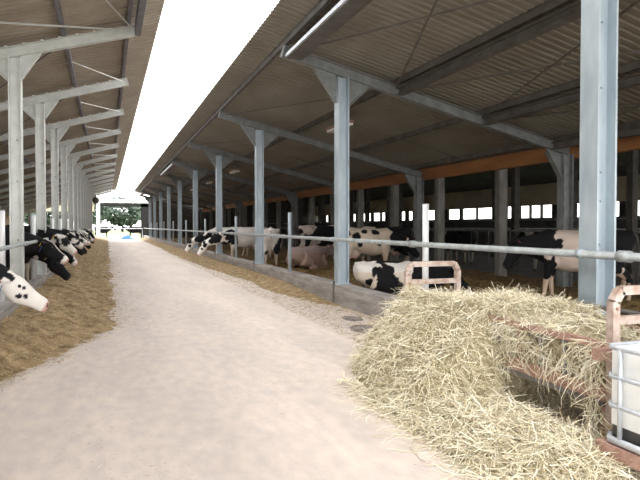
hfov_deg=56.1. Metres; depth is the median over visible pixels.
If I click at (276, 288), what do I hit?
scattered silage
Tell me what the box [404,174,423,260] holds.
column
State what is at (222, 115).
rafter
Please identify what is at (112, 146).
rafter
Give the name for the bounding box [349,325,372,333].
manure patch
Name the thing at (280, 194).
strut
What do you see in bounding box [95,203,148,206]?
trim
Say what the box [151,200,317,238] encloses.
wall
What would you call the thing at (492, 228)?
divider
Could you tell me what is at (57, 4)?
purlin
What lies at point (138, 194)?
rafter
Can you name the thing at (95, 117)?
rafter
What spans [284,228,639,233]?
rail
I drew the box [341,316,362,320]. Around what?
manure patch
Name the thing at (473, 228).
divider
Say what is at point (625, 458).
pallet
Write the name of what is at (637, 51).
rod
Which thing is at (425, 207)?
post
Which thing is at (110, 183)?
rafter
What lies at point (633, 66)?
purlin
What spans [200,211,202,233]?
column
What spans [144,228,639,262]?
rail
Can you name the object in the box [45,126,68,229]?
steel column
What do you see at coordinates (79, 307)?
chopped silage
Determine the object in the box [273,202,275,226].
post
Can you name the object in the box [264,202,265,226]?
column
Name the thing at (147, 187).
rafter
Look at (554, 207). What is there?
trim
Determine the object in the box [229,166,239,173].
fitting
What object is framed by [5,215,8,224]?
wall
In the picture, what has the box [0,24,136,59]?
rafter
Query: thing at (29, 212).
column
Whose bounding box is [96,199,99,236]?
end post
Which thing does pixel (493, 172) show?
post
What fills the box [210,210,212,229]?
column
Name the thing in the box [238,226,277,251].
cow
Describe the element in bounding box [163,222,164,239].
post
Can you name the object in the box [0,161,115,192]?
rafter
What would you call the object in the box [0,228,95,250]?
rail
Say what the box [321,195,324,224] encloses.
post
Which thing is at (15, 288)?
cow
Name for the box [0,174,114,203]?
rafter
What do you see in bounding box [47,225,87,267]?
cow
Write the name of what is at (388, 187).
post
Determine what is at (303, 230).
cow
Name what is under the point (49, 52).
rod
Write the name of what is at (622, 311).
rail
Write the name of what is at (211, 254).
kerb
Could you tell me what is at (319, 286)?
kerb
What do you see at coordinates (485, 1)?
rod
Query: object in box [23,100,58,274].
steel column
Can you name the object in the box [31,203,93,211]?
wall
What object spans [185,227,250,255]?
cow
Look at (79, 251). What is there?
cow
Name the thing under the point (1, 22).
rod
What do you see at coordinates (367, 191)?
post
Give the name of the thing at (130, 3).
purlin
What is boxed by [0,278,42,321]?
kerb
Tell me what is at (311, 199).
concrete post
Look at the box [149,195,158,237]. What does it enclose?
steel column
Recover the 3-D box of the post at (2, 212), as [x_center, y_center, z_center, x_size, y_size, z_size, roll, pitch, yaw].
[-4.793,0.240,9.024,0.118,1.380,0.118,0,1,-20]
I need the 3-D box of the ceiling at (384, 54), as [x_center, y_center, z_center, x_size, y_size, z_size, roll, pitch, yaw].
[-4.479,-3.453,31.887,7.661,1.855,68.831,0,1,-20]
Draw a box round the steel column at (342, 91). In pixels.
[313,68,369,302]
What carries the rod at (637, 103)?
attached to the strut at (635, 131)
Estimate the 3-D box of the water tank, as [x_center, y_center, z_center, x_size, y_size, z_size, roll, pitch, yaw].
[2.338,0.909,3.240,1.044,0.575,1.104,0,1,-20]
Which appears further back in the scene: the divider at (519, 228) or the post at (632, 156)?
the divider at (519, 228)
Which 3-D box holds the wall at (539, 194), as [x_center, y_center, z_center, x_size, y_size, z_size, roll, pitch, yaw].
[7.947,-2.703,43.624,0.200,1.130,83.000,0,1,-20]
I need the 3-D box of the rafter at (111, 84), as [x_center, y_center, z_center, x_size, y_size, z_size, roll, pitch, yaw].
[-9.027,-2.509,13.135,9.261,2.836,0.140,0,1,-20]
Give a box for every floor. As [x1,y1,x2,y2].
[0,238,499,479]
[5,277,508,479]
[281,239,639,286]
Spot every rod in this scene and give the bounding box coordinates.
[0,21,129,30]
[0,52,50,87]
[71,61,123,81]
[80,102,119,111]
[105,0,129,25]
[194,137,283,144]
[226,91,379,114]
[229,167,307,188]
[266,149,365,178]
[321,0,494,44]
[333,117,465,159]
[396,0,437,87]
[420,50,639,88]
[482,0,639,117]
[514,103,639,118]
[552,105,639,142]
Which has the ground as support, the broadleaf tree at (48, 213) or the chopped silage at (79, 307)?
the broadleaf tree at (48, 213)
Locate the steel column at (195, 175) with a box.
[184,167,205,247]
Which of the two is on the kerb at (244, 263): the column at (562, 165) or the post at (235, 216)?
the post at (235, 216)
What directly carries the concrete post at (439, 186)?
on the floor at (480, 258)
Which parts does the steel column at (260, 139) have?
gusset plate, gusset plate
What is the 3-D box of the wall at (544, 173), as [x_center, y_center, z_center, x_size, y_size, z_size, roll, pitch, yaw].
[7.562,-3.537,39.458,7.701,1.632,74.445,0,1,-20]
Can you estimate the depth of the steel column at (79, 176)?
33.10 m
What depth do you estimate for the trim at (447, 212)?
41.16 m
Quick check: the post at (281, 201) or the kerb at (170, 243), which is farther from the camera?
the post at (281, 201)
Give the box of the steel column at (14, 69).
[0,53,40,278]
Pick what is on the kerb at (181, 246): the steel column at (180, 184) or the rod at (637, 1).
the steel column at (180, 184)
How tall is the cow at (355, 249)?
1.357 m
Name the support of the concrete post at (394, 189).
on the floor at (480, 258)
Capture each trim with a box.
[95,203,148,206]
[405,212,408,219]
[445,210,449,218]
[459,209,463,218]
[476,208,478,218]
[519,206,521,217]
[529,206,531,217]
[540,205,542,217]
[552,204,556,216]
[619,201,625,215]
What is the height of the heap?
1.014 m
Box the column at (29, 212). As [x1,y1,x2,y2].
[24,209,35,224]
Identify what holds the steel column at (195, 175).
on the floor at (275, 446)
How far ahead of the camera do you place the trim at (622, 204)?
27.19 m
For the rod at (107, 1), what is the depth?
9.74 m
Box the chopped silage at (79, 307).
[0,236,156,390]
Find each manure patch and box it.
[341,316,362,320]
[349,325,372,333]
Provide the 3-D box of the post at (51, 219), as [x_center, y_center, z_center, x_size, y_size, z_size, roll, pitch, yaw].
[-7.770,0.044,17.409,0.118,1.380,0.118,0,1,-20]
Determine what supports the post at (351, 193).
on the floor at (480, 258)
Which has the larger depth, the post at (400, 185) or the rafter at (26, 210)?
the rafter at (26, 210)
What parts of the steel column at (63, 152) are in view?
gusset plate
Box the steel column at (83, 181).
[81,178,87,230]
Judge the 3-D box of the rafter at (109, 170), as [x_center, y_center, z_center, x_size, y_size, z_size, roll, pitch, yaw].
[-17.157,-3.043,36.029,9.261,2.836,0.140,0,1,-20]
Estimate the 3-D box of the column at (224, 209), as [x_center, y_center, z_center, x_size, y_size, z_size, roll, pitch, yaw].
[-8.374,-1.305,52.509,0.260,3.039,0.220,0,1,-20]
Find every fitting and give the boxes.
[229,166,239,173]
[326,117,353,132]
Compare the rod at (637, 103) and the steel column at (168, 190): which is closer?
the rod at (637, 103)
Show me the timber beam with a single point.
(536, 156)
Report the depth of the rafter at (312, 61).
12.20 m
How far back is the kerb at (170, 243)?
40.78 m
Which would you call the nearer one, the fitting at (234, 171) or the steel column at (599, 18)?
the steel column at (599, 18)
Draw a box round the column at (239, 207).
[234,204,242,226]
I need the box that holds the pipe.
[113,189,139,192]
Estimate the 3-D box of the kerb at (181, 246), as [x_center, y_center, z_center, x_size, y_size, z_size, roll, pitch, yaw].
[-7.614,0.611,34.249,0.290,0.580,6.976,0,1,-20]
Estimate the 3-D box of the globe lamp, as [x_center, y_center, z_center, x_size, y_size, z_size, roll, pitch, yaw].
[-21.684,-3.939,58.017,0.640,0.930,0.640,0,1,-20]
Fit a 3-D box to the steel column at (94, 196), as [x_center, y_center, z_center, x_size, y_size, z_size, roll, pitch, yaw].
[-22.793,-2.315,59.837,0.815,4.118,0.260,0,1,-20]
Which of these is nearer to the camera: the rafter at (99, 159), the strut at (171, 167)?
the rafter at (99, 159)
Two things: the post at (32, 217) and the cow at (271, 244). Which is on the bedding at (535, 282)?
the cow at (271, 244)
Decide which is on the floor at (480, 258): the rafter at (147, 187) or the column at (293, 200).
the column at (293, 200)
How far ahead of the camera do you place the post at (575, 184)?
23.30 m
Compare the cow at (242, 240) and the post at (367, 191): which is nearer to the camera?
the cow at (242, 240)
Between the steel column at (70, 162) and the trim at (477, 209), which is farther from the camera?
the trim at (477, 209)
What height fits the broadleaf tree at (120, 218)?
9.620 m
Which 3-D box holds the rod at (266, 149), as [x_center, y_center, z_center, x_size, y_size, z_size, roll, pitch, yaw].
[-0.091,-2.791,22.166,3.905,0.950,0.019,0,1,-20]
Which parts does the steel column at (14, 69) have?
gusset plate, gusset plate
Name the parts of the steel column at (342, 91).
gusset plate, gusset plate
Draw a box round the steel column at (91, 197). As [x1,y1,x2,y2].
[90,194,94,231]
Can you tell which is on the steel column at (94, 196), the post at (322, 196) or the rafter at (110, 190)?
the rafter at (110, 190)
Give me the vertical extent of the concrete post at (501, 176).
3.140 m
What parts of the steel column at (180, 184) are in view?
gusset plate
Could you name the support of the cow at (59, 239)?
on the bedding at (30, 265)
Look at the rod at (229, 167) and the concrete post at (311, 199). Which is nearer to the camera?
the rod at (229, 167)
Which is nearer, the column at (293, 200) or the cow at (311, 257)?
the cow at (311, 257)
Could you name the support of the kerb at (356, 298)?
on the floor at (275, 446)
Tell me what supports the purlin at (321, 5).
attached to the ceiling at (384, 54)
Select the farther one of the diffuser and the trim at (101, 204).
the trim at (101, 204)
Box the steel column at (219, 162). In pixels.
[205,151,232,253]
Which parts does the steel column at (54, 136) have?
gusset plate, gusset plate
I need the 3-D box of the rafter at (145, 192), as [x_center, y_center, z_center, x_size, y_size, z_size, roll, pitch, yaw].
[-13.768,-3.827,57.965,6.722,1.792,0.150,0,1,-20]
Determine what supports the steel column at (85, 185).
on the kerb
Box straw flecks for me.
[177,252,380,342]
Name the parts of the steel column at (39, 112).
gusset plate, gusset plate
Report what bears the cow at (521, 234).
on the floor at (480, 258)
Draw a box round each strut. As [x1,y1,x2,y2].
[135,0,146,35]
[161,164,176,175]
[198,175,215,184]
[230,185,254,192]
[264,193,285,198]
[285,0,372,59]
[396,0,619,95]
[481,73,639,124]
[551,126,639,148]
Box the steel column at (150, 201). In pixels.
[145,198,152,236]
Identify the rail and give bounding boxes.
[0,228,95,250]
[98,228,142,237]
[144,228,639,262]
[268,217,639,223]
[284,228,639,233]
[533,295,639,314]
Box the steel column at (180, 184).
[171,178,188,243]
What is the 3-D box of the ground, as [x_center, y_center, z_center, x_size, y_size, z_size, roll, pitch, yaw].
[-28.017,-1.117,123.766,150.000,0.460,268.000,0,1,-20]
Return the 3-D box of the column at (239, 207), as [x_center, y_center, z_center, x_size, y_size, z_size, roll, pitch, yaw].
[-6.220,-1.204,45.846,0.657,3.149,0.220,0,1,-20]
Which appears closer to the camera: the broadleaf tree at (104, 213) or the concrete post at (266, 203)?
the concrete post at (266, 203)
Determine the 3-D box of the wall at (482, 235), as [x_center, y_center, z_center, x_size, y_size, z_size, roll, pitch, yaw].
[7.947,-0.524,43.675,0.200,1.890,83.000,0,1,-20]
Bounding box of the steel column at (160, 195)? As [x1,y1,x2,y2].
[154,190,166,238]
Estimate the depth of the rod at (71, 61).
12.87 m
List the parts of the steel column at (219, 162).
gusset plate, gusset plate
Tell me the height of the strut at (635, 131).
0.140 m
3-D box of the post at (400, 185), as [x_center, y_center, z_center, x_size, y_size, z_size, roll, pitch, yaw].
[4.936,-1.750,37.270,0.260,4.640,0.260,0,1,-20]
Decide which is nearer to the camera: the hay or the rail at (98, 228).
the hay
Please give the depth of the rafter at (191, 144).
25.00 m
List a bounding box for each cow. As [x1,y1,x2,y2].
[0,263,48,311]
[5,225,68,266]
[6,225,70,280]
[24,225,76,281]
[25,225,77,279]
[46,226,84,254]
[46,228,83,248]
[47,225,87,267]
[69,229,90,245]
[78,229,93,241]
[84,229,95,239]
[93,227,115,237]
[120,227,140,237]
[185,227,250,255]
[197,227,267,257]
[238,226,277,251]
[264,227,281,264]
[286,245,333,268]
[296,225,353,260]
[349,228,419,260]
[353,260,469,294]
[361,226,414,260]
[444,228,475,264]
[503,229,639,299]
[516,229,574,273]
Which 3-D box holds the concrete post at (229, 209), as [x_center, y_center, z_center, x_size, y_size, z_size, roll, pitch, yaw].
[-8.032,-1.370,53.128,0.260,3.140,0.240,0,1,-20]
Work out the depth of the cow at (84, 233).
30.25 m
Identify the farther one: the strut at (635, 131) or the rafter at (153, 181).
the rafter at (153, 181)
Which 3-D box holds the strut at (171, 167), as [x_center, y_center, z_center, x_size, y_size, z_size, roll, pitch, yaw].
[-8.523,-3.956,33.819,0.340,0.110,6.860,0,1,-20]
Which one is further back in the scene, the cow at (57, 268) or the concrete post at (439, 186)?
the concrete post at (439, 186)
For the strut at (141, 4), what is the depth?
9.85 m
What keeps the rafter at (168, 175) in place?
on the steel column at (180, 184)
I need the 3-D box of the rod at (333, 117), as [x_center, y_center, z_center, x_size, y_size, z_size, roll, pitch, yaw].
[2.176,-2.642,15.783,3.905,0.950,0.019,0,1,-20]
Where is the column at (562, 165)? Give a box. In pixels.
[544,149,573,286]
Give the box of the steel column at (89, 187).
[86,186,91,229]
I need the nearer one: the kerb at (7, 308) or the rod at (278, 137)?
the kerb at (7, 308)
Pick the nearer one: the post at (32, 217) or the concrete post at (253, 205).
the post at (32, 217)
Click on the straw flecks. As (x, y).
(326, 303)
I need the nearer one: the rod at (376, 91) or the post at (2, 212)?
the post at (2, 212)
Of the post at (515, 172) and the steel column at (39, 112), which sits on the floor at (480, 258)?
the post at (515, 172)
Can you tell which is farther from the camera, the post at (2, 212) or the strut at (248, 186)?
the strut at (248, 186)
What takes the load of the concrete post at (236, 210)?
on the floor at (480, 258)
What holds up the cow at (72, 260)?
on the bedding at (30, 265)
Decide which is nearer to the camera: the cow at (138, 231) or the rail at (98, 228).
the rail at (98, 228)
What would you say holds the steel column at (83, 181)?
on the kerb
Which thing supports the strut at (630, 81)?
attached to the rafter
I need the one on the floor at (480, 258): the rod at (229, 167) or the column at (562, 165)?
the column at (562, 165)
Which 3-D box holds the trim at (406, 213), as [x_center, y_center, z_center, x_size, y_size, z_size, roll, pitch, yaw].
[6.803,-1.878,46.835,0.140,0.670,0.500,0,1,-20]
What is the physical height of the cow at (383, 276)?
0.787 m
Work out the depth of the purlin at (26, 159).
23.59 m
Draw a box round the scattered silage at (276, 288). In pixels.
[140,238,346,310]
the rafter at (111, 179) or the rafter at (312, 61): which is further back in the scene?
the rafter at (111, 179)
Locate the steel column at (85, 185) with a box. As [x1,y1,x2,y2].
[83,182,89,228]
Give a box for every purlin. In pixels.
[1,140,67,192]
[53,0,99,190]
[111,0,132,184]
[138,0,332,193]
[163,0,574,198]
[182,60,639,203]
[199,120,639,208]
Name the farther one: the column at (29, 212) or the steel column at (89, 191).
the column at (29, 212)
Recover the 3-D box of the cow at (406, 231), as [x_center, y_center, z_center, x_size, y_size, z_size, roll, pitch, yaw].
[1.649,0.253,18.267,2.483,1.354,0.778,0,1,16]
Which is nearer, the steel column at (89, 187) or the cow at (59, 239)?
the cow at (59, 239)
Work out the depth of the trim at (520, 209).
34.00 m
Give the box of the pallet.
[595,437,639,471]
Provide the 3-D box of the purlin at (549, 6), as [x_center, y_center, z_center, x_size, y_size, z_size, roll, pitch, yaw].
[-5.459,-3.610,31.678,0.064,0.130,68.500,0,1,-20]
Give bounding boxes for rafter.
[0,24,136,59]
[0,77,128,111]
[0,108,124,141]
[0,129,121,160]
[0,143,118,174]
[0,153,117,184]
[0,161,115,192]
[0,168,114,198]
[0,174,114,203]
[1,178,113,207]
[2,182,112,210]
[5,185,112,213]
[6,188,112,215]
[24,190,111,213]
[138,194,201,210]
[141,191,211,209]
[146,186,224,207]
[152,180,242,204]
[159,172,264,201]
[171,160,297,196]
[188,142,333,186]
[218,110,422,177]
[280,45,569,155]
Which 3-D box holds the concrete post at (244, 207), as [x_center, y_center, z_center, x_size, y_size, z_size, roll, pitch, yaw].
[-5.864,-1.227,47.023,0.260,3.140,0.240,0,1,-20]
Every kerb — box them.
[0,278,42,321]
[36,268,53,284]
[167,241,177,246]
[177,244,191,251]
[192,248,215,258]
[215,254,254,270]
[254,264,333,301]
[334,284,401,318]
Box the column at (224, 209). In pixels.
[223,208,225,226]
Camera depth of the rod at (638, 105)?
11.97 m
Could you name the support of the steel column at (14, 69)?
on the kerb at (7, 308)
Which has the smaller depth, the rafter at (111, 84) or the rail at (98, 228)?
the rafter at (111, 84)
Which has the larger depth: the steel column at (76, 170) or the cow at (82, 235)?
the steel column at (76, 170)
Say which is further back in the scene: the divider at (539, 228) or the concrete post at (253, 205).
the concrete post at (253, 205)
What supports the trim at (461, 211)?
on the wall at (482, 235)
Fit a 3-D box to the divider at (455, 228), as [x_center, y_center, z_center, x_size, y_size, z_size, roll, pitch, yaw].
[6.563,0.157,25.686,2.204,1.368,0.048,0,1,-20]
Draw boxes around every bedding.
[25,265,30,280]
[159,238,366,257]
[243,257,639,325]
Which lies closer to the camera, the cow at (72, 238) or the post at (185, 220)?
the cow at (72, 238)
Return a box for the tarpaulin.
[119,235,132,239]
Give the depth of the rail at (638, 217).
28.11 m
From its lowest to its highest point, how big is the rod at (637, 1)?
0.460 m
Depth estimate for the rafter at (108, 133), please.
21.76 m
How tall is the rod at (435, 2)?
0.532 m
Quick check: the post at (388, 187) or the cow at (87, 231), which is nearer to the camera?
the post at (388, 187)
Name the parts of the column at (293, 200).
gusset plate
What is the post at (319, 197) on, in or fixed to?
on the floor at (480, 258)
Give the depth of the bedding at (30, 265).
17.76 m
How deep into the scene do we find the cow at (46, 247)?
11.79 m
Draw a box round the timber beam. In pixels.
[203,135,639,211]
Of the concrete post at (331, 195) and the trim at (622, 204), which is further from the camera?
the concrete post at (331, 195)
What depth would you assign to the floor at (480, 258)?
23.04 m
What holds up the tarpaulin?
on the floor at (275, 446)
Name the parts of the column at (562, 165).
gusset plate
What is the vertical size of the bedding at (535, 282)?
0.211 m
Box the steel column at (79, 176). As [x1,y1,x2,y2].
[77,172,86,229]
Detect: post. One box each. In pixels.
[0,210,5,301]
[30,215,35,278]
[50,218,53,228]
[59,219,61,229]
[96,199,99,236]
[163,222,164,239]
[185,220,186,245]
[228,208,230,226]
[235,208,238,226]
[235,216,236,257]
[243,206,246,226]
[253,205,254,226]
[266,203,267,225]
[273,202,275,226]
[276,201,280,234]
[281,201,282,243]
[286,200,288,239]
[288,212,291,271]
[298,198,301,245]
[309,196,314,224]
[318,195,320,224]
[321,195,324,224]
[330,194,333,224]
[349,191,353,226]
[357,189,363,258]
[365,188,369,226]
[387,186,389,254]
[390,184,398,260]
[399,184,401,226]
[422,204,428,290]
[434,178,444,260]
[491,171,494,256]
[494,169,507,276]
[511,167,519,267]
[573,159,577,227]
[626,150,638,279]
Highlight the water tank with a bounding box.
[607,340,639,454]
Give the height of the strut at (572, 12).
0.140 m
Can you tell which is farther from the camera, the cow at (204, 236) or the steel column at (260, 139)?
the cow at (204, 236)
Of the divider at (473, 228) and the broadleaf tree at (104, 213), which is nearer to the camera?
the divider at (473, 228)
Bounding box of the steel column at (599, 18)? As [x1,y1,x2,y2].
[578,0,618,317]
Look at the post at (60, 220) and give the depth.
20.37 m
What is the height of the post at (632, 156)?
4.040 m
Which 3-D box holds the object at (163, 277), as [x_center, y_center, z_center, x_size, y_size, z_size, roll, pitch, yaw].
[-2.232,1.256,10.033,4.476,0.016,16.029,0,1,-20]
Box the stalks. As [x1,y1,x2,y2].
[264,260,639,326]
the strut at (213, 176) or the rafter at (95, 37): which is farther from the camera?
the strut at (213, 176)
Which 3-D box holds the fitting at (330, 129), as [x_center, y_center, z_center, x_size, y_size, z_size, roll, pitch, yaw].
[0.493,-3.017,15.283,0.240,0.380,1.360,0,1,-20]
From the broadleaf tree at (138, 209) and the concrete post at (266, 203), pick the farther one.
the broadleaf tree at (138, 209)
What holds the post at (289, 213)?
on the kerb at (319, 286)
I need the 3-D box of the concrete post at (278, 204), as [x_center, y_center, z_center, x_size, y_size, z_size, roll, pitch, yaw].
[-2.613,-1.014,37.865,0.260,3.140,0.240,0,1,-20]
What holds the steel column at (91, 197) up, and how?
on the kerb
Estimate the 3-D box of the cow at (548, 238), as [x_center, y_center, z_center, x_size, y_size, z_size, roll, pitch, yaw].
[4.544,0.482,10.972,2.326,1.367,0.725,1,1,22]
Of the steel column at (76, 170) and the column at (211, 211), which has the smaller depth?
the steel column at (76, 170)
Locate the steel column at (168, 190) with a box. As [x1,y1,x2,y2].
[161,185,175,240]
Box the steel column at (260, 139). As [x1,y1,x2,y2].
[240,124,277,270]
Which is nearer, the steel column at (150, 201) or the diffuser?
the diffuser
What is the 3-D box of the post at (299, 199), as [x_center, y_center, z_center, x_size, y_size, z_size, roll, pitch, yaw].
[-1.450,-1.603,43.815,0.200,4.040,0.200,0,1,-20]
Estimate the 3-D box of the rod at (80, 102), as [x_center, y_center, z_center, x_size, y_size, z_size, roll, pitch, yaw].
[-6.151,-3.740,16.914,0.021,0.318,2.842,0,1,2]
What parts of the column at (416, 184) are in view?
gusset plate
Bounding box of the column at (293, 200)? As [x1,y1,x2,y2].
[286,194,297,246]
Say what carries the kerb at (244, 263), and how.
on the floor at (275, 446)
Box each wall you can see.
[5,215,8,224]
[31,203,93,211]
[141,204,151,237]
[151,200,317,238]
[283,150,639,206]
[308,175,639,215]
[308,216,639,244]
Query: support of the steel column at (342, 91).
on the floor at (275, 446)
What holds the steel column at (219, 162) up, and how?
on the floor at (275, 446)
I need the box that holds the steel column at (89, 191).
[87,189,92,229]
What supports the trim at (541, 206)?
on the wall at (482, 235)
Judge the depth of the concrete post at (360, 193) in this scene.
25.53 m
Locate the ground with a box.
[94,230,140,237]
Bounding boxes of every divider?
[451,228,494,259]
[468,228,510,261]
[488,228,530,263]
[509,228,538,243]
[533,228,556,267]
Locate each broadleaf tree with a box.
[24,211,60,225]
[60,202,109,224]
[105,196,140,231]
[134,199,148,219]
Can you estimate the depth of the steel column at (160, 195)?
50.68 m
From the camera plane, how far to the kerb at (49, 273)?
13.91 m
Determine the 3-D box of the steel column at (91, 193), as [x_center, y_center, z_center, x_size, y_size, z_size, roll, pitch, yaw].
[-20.084,-2.137,52.206,0.815,4.118,0.260,0,1,-20]
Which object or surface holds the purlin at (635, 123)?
attached to the ceiling at (384, 54)
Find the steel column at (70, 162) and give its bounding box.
[60,156,79,229]
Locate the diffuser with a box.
[327,123,352,132]
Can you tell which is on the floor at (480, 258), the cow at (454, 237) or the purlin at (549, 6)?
the cow at (454, 237)
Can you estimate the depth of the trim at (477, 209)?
37.93 m
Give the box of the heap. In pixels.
[334,280,639,479]
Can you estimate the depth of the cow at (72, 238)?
17.48 m
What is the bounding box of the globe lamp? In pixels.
[92,194,98,203]
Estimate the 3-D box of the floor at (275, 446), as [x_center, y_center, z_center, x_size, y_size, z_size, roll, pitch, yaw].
[-10.901,0.836,34.891,5.480,0.300,85.000,0,1,-20]
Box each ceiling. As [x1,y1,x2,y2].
[0,0,164,214]
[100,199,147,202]
[134,0,639,208]
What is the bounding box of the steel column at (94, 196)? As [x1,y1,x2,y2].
[91,196,94,232]
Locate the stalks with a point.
(296, 269)
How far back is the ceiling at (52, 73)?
13.23 m
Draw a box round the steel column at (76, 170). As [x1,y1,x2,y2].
[67,165,83,231]
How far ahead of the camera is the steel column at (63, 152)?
21.65 m
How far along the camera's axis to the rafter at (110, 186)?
51.40 m
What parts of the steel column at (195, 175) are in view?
gusset plate, gusset plate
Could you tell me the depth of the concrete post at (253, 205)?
43.82 m
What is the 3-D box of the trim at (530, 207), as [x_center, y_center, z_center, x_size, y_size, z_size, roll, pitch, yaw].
[11.647,-1.560,33.193,0.140,0.670,0.100,0,1,-20]
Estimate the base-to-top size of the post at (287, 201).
4.640 m
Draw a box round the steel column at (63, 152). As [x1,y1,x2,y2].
[58,144,75,229]
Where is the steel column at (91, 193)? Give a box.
[89,192,93,230]
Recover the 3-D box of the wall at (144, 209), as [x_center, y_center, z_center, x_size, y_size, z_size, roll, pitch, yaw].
[-17.664,-2.288,73.414,8.150,4.150,0.250,0,1,-20]
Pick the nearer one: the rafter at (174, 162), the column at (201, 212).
the rafter at (174, 162)
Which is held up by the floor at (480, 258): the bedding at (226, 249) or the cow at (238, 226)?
the bedding at (226, 249)
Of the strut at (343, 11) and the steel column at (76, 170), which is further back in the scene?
the steel column at (76, 170)

